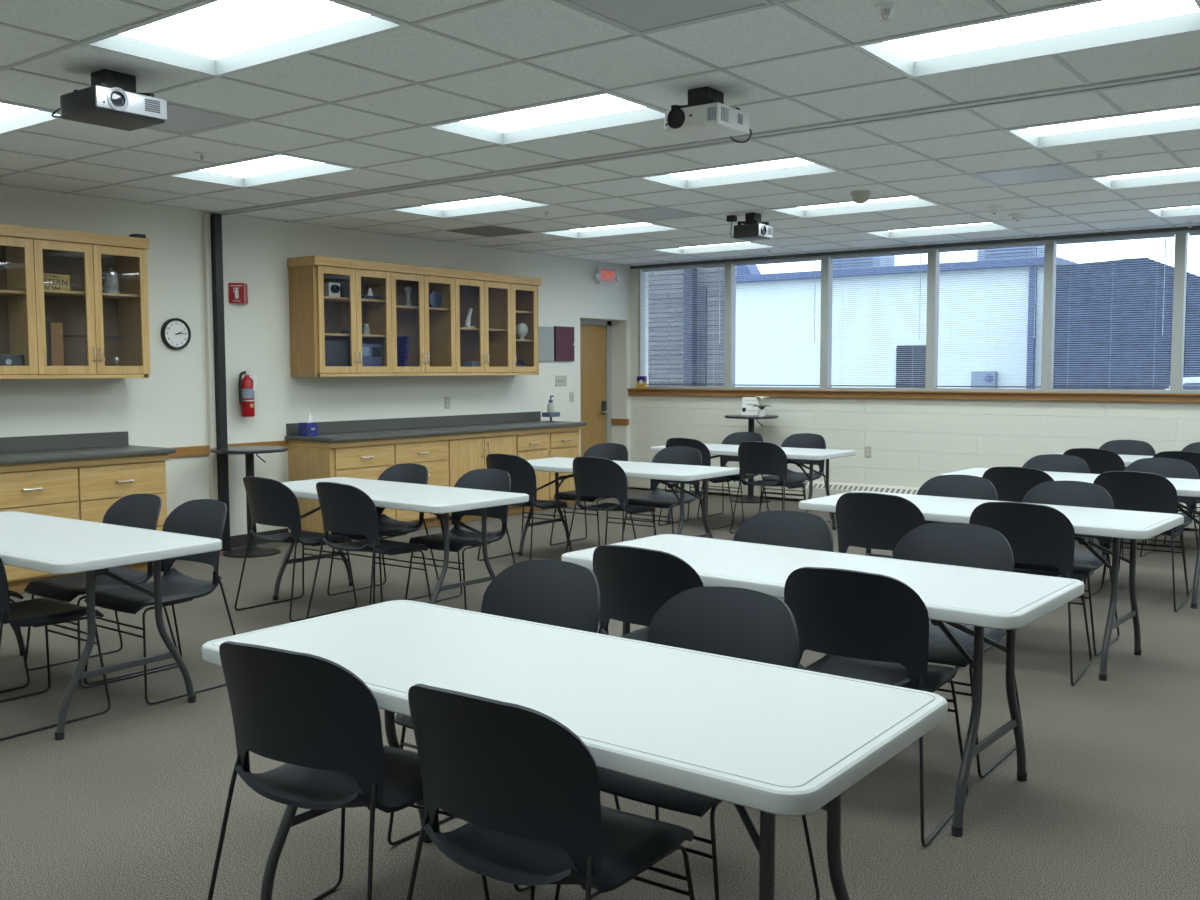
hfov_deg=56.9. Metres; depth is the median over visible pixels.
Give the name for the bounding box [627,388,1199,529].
wall
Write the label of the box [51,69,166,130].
projector
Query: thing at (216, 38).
ceiling light
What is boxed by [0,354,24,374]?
equipment case
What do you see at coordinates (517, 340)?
shelf
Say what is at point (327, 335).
shelf
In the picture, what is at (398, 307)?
shelf
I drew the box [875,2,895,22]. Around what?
sprinkler head
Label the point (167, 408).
wall
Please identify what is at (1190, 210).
ceiling light
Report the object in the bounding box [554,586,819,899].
chair
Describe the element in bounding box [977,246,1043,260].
rooftop unit
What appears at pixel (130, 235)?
remote
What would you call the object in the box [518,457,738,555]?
folding table
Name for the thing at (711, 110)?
vent grille
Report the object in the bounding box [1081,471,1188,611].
chair
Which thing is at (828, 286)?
window
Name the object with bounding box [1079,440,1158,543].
chair
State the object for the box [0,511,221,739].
folding table
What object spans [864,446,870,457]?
outlet plate
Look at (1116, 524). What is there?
folding table
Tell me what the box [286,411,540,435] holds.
backsplash
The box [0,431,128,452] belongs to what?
backsplash
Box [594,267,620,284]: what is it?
exit sign
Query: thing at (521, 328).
glass globe
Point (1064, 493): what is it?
chair
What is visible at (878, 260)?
rooftop unit
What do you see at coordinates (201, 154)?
sprinkler head
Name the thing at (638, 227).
ceiling light
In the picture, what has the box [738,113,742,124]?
vent grille
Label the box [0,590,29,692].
chair
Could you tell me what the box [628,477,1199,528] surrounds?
baseboard heater
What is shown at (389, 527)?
chair
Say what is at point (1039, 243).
window blind
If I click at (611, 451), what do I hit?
chair
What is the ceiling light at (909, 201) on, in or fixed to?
attached to the ceiling
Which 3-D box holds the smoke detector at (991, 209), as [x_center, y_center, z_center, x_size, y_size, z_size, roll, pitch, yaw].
[3.150,-1.913,8.845,0.150,0.054,0.150,3,5,37]
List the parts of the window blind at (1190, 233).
rail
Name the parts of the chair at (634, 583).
sled leg, seat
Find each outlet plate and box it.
[445,397,449,408]
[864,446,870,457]
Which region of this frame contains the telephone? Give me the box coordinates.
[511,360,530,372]
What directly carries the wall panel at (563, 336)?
attached to the wall at (167, 408)
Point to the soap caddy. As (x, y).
(544, 414)
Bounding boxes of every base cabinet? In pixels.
[0,454,168,592]
[287,426,581,539]
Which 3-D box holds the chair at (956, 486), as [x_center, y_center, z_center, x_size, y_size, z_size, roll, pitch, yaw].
[1.996,0.589,6.404,0.547,0.852,0.572,3,5,37]
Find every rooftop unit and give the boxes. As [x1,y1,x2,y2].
[833,256,894,269]
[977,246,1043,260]
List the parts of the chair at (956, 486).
backrest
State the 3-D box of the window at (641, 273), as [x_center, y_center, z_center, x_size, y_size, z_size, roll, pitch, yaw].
[1.022,-1.481,13.406,1.266,1.483,0.115,3,5,37]
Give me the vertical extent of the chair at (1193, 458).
0.852 m
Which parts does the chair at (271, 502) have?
sled leg, backrest, seat, sled leg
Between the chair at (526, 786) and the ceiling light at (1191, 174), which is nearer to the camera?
the chair at (526, 786)
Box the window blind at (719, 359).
[648,267,724,385]
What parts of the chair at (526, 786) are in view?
sled leg, backrest, seat, sled leg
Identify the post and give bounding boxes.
[202,213,230,550]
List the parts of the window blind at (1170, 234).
cord, cord, rail, cord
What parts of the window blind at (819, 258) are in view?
cord, cord, rail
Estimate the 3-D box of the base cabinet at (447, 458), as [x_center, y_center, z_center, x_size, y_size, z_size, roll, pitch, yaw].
[-1.459,0.259,10.963,0.612,0.880,3.479,3,5,37]
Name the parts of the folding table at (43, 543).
leg, leg, leg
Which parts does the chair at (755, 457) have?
sled leg, backrest, seat, sled leg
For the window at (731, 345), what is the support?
attached to the wall at (912, 442)
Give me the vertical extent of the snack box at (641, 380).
0.155 m
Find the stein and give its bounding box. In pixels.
[101,268,119,293]
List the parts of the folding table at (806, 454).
leg, leg, leg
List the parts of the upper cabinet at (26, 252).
door, panel, door, crown, door, panel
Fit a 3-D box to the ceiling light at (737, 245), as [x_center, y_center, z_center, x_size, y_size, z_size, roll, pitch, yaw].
[1.199,-2.176,11.723,1.206,0.086,0.622,3,5,37]
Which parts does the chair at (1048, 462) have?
backrest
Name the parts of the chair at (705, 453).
sled leg, backrest, seat, sled leg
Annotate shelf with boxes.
[0,290,24,295]
[44,289,138,298]
[324,296,384,302]
[325,333,385,337]
[396,305,449,310]
[460,327,506,331]
[516,311,532,313]
[516,339,532,341]
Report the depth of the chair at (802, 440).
10.86 m
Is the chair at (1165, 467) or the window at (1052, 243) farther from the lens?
the window at (1052, 243)
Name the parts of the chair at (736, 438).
sled leg, seat, backrest, sled leg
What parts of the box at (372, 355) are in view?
panel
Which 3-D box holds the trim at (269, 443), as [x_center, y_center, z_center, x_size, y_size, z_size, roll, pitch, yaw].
[-2.938,-0.026,9.454,0.020,0.078,0.640,3,5,37]
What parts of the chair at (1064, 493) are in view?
seat, backrest, sled leg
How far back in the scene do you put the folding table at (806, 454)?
10.10 m
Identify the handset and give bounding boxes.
[404,287,410,305]
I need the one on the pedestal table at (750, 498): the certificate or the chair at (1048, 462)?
the certificate
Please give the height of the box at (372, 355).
0.270 m
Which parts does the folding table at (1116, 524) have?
leg, leg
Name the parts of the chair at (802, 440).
sled leg, seat, backrest, sled leg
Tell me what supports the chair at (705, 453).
on the floor
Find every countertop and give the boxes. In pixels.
[0,431,175,464]
[285,411,586,441]
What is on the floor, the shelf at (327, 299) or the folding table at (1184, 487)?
the folding table at (1184, 487)
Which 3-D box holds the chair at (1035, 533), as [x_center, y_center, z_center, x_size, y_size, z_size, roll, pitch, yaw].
[2.116,0.654,5.488,0.547,0.852,0.572,3,5,34]
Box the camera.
[324,281,348,297]
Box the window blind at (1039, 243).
[937,242,1044,387]
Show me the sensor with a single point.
(858, 196)
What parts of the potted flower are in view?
pot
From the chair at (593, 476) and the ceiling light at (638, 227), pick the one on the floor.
the chair at (593, 476)
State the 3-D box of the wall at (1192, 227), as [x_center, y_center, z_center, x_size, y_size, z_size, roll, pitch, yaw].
[4.926,-2.147,10.515,11.200,0.237,0.200,3,5,37]
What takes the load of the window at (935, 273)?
attached to the wall at (912, 442)
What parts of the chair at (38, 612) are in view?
backrest, sled leg, seat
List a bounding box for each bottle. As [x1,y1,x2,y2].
[547,395,554,411]
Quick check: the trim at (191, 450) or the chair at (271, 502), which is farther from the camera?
the trim at (191, 450)
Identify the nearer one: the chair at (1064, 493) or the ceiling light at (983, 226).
the chair at (1064, 493)
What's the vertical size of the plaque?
0.135 m
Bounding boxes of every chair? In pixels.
[0,557,110,740]
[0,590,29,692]
[24,494,177,687]
[84,499,235,704]
[207,641,489,899]
[235,476,356,621]
[306,482,430,618]
[327,463,440,602]
[387,560,620,891]
[405,469,515,609]
[406,684,694,899]
[477,454,571,560]
[550,443,635,545]
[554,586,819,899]
[565,457,656,552]
[593,544,703,641]
[621,446,707,541]
[658,438,733,529]
[697,432,768,521]
[730,441,804,533]
[733,510,832,601]
[760,433,831,521]
[784,567,967,846]
[835,492,924,558]
[892,475,997,554]
[893,522,1023,777]
[955,502,1091,685]
[982,466,1053,501]
[1003,481,1118,655]
[1023,454,1093,574]
[1063,448,1129,556]
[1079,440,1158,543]
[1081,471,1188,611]
[1103,458,1199,592]
[1140,451,1199,556]
[1164,442,1199,544]
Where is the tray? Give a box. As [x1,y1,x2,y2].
[542,412,559,416]
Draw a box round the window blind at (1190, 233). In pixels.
[1184,231,1199,388]
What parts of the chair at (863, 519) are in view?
seat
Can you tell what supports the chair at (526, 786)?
on the floor
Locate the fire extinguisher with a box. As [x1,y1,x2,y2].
[238,366,257,416]
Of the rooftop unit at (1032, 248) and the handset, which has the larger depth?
the rooftop unit at (1032, 248)
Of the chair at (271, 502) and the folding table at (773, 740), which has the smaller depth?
the folding table at (773, 740)
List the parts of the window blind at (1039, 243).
cord, cord, rail, cord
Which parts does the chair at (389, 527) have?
sled leg, seat, backrest, sled leg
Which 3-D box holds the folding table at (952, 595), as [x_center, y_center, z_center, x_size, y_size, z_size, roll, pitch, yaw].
[0.767,0.807,4.193,1.830,0.741,0.760,3,5,39]
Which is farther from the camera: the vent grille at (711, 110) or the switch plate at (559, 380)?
the switch plate at (559, 380)
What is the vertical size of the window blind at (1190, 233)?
1.424 m
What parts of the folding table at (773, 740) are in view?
leg, leg, leg, leg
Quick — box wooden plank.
[45,320,63,374]
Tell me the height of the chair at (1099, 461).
0.852 m
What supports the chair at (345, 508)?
on the floor
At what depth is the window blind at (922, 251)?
11.92 m
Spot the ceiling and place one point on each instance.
(519, 29)
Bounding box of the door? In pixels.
[580,324,606,456]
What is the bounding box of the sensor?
[851,190,870,203]
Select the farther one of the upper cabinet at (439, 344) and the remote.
the upper cabinet at (439, 344)
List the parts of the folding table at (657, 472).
leg, leg, leg, leg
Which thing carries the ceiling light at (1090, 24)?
attached to the ceiling
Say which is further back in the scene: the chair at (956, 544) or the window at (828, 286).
the window at (828, 286)
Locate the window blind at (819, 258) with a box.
[733,257,820,385]
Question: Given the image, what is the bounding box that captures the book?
[397,336,409,365]
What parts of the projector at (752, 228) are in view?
panel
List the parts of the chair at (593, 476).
sled leg, backrest, seat, sled leg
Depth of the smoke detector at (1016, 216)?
9.23 m
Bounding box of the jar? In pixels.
[362,324,369,334]
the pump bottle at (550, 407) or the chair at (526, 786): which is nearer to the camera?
the chair at (526, 786)
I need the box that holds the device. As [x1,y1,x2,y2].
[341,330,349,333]
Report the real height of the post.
2.752 m
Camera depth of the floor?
3.98 m
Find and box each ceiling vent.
[145,103,248,134]
[447,226,534,236]
[560,0,773,33]
[605,207,700,221]
[970,164,1084,185]
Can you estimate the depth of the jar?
10.10 m
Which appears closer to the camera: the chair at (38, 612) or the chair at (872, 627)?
the chair at (872, 627)
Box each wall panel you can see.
[539,326,553,360]
[554,326,573,360]
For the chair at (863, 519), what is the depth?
5.69 m
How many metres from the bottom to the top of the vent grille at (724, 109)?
0.060 m
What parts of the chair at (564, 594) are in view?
seat, sled leg, backrest, sled leg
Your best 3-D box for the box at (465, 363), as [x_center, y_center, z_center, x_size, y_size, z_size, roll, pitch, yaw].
[-1.275,-0.847,11.308,0.132,0.120,0.230,3,5,37]
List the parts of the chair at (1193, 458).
sled leg, backrest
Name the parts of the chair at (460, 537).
sled leg, seat, backrest, sled leg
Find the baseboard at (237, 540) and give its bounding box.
[230,528,288,547]
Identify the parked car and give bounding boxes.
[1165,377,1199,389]
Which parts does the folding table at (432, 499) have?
leg, leg, leg, leg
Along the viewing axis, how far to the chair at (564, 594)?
3.63 m
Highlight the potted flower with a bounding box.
[754,396,770,415]
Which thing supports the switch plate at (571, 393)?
attached to the wall at (167, 408)
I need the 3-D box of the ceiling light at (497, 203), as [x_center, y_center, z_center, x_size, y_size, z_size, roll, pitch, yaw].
[-1.028,-1.956,8.739,1.206,0.086,0.622,3,5,37]
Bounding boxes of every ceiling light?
[0,101,61,135]
[80,0,410,76]
[164,153,359,187]
[388,195,551,217]
[423,91,664,145]
[537,222,679,238]
[635,156,841,189]
[650,241,776,253]
[768,195,941,217]
[852,0,1199,78]
[863,222,1012,238]
[1003,104,1199,148]
[1088,166,1199,189]
[1144,205,1199,217]
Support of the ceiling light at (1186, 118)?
attached to the ceiling
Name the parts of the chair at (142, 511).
sled leg, seat, sled leg, backrest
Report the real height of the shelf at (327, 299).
0.018 m
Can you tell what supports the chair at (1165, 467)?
on the floor
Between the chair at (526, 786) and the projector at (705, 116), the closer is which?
the chair at (526, 786)
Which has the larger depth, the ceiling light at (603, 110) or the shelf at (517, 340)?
the shelf at (517, 340)
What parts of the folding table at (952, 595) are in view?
leg, leg, leg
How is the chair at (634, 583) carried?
on the floor
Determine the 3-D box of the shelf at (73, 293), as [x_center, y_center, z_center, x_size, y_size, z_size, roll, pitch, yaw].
[-3.774,-1.128,8.009,0.288,0.018,0.820,3,5,37]
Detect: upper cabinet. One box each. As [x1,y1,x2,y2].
[0,224,150,378]
[287,255,541,376]
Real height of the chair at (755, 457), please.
0.852 m
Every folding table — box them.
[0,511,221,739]
[202,600,947,899]
[273,477,528,604]
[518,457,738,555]
[561,534,1084,836]
[651,443,855,529]
[799,491,1183,680]
[939,468,1199,608]
[1051,452,1152,466]
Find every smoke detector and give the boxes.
[985,206,1004,213]
[1008,213,1026,220]
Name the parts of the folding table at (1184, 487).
leg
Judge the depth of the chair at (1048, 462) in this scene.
8.15 m
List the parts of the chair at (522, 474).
sled leg, backrest, seat, sled leg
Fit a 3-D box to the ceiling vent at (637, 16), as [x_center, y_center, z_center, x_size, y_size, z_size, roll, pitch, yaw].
[0.204,-1.570,3.844,0.575,0.007,0.594,3,5,37]
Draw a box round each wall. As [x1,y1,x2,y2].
[0,185,629,535]
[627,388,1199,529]
[630,226,1199,268]
[630,269,647,387]
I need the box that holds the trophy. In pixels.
[113,356,118,365]
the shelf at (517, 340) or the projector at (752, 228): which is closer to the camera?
the projector at (752, 228)
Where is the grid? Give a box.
[0,0,1199,265]
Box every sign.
[228,283,247,303]
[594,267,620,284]
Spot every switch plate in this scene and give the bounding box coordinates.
[555,375,566,385]
[570,392,573,401]
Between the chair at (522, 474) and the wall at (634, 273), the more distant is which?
the wall at (634, 273)
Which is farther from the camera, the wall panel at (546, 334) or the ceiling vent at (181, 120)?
the wall panel at (546, 334)
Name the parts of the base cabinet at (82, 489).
drawer, handle, drawer, drawer, rail, drawer, drawer, handle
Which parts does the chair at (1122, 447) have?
backrest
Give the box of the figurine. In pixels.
[463,308,474,327]
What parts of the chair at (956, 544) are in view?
backrest, seat, sled leg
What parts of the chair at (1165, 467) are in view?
sled leg, backrest, seat, sled leg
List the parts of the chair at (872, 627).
backrest, seat, sled leg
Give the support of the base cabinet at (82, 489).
on the floor
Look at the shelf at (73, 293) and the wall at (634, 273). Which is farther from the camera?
the wall at (634, 273)
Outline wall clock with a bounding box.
[161,318,190,349]
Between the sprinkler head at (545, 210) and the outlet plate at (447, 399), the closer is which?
the sprinkler head at (545, 210)
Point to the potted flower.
(761, 400)
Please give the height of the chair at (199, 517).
0.852 m
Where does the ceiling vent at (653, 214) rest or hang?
in the ceiling
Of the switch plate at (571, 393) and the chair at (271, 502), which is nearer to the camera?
the chair at (271, 502)
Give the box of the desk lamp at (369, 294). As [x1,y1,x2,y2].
[361,288,379,299]
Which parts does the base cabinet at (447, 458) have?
drawer, drawer, drawer, drawer, drawer, drawer, rail, door, door, drawer, door, door, drawer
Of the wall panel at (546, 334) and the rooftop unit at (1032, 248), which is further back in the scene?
the rooftop unit at (1032, 248)
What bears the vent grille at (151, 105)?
attached to the projector at (112, 100)
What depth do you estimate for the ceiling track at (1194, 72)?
5.99 m
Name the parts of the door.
lock plate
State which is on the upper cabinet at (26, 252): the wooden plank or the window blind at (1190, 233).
the wooden plank
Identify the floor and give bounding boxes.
[0,488,1199,899]
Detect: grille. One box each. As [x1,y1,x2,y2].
[62,88,91,112]
[145,99,159,112]
[707,106,715,120]
[721,106,728,121]
[730,479,1197,511]
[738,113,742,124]
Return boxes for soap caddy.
[542,412,559,421]
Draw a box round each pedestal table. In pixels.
[210,446,287,557]
[724,415,777,502]
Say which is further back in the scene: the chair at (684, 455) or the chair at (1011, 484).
the chair at (684, 455)
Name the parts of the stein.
lid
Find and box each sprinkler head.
[195,152,208,162]
[542,209,550,216]
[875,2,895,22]
[1093,151,1106,161]
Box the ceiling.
[0,0,1199,265]
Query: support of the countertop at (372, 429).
on the base cabinet at (447, 458)
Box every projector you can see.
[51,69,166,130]
[665,87,751,142]
[727,213,772,240]
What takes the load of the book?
on the upper cabinet at (439, 344)
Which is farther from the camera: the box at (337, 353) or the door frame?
the door frame
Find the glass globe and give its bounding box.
[516,323,527,338]
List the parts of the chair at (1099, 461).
backrest, sled leg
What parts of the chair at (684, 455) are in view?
sled leg, seat, backrest, sled leg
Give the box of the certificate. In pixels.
[741,397,759,415]
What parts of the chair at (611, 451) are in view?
sled leg, seat, backrest, sled leg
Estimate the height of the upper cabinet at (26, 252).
1.030 m
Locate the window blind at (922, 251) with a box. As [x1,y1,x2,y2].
[830,250,927,386]
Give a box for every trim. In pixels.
[169,445,209,457]
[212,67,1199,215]
[228,440,286,446]
[611,418,628,424]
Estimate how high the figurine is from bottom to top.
0.213 m
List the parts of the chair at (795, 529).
backrest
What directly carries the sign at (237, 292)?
attached to the wall at (167, 408)
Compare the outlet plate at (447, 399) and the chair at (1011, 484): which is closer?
the chair at (1011, 484)
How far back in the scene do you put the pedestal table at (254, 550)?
8.94 m
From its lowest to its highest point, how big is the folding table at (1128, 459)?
0.741 m
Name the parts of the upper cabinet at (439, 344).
panel, door, door, panel, door, crown, dark dial, door, door, door, door, panel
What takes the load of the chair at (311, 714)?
on the floor
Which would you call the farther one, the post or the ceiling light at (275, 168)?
the post
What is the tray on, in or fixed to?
on the soap caddy
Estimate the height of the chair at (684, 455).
0.852 m
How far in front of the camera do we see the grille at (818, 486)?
12.15 m
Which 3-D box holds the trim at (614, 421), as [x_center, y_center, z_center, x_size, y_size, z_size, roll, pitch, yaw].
[0.255,-0.357,13.915,0.240,0.075,0.050,3,5,37]
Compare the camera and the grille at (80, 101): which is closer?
the grille at (80, 101)
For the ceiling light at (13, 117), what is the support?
attached to the ceiling
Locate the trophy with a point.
(115, 359)
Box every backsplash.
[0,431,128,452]
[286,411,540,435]
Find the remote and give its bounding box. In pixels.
[129,234,145,237]
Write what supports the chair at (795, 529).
on the floor
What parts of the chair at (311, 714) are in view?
sled leg, backrest, seat, sled leg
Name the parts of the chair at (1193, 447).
backrest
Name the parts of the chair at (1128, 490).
sled leg, backrest, seat, sled leg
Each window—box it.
[639,262,727,388]
[727,256,824,389]
[823,248,931,390]
[929,240,1048,391]
[1045,231,1180,392]
[1175,230,1199,393]
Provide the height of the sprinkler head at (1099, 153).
0.053 m
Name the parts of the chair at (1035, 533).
backrest, seat, sled leg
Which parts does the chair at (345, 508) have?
sled leg, backrest, seat, sled leg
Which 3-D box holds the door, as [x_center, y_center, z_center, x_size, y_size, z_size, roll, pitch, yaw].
[-0.154,-0.520,13.589,0.100,2.030,0.800,3,5,37]
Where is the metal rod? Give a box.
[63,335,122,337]
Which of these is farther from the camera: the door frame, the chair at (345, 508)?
the door frame
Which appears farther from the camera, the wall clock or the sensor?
the wall clock
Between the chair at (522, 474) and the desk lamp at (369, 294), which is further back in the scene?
the desk lamp at (369, 294)
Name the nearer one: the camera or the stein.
the stein
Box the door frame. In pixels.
[580,319,611,442]
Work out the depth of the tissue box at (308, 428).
9.67 m
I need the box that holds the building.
[735,257,1077,388]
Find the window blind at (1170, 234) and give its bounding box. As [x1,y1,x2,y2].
[1053,233,1174,388]
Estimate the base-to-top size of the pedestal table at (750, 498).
0.968 m
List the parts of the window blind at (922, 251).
rail, cord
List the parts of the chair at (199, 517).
sled leg, seat, sled leg, backrest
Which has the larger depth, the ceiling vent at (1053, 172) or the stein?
the stein
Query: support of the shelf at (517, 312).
attached to the upper cabinet at (439, 344)
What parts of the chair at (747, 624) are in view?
sled leg, seat, backrest, sled leg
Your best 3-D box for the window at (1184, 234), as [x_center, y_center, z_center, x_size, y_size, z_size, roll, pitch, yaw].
[5.818,-1.239,9.845,1.207,1.483,0.115,3,5,37]
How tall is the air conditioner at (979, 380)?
0.440 m
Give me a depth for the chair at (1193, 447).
9.58 m
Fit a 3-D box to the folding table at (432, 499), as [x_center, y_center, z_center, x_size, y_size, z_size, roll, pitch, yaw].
[-1.348,0.616,6.939,1.830,0.741,0.760,3,5,39]
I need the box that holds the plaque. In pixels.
[43,273,69,293]
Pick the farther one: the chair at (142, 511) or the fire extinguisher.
the fire extinguisher
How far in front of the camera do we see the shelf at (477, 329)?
11.43 m
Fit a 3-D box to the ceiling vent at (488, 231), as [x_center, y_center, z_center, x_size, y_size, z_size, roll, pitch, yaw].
[-1.012,-2.028,10.275,0.575,0.007,0.594,3,5,37]
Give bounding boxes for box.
[299,412,317,435]
[319,340,350,373]
[362,344,382,365]
[463,361,486,372]
[637,376,646,388]
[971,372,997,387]
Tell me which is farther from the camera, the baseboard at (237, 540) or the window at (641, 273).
the window at (641, 273)
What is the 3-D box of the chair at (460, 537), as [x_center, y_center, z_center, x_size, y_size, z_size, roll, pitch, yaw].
[-0.849,0.561,6.894,0.547,0.852,0.572,3,5,37]
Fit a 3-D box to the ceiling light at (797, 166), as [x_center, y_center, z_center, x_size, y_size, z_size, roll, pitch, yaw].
[0.907,-1.858,7.301,1.206,0.086,0.622,3,5,37]
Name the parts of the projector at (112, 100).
panel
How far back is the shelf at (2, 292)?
7.54 m
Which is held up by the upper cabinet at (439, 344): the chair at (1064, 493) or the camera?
the camera

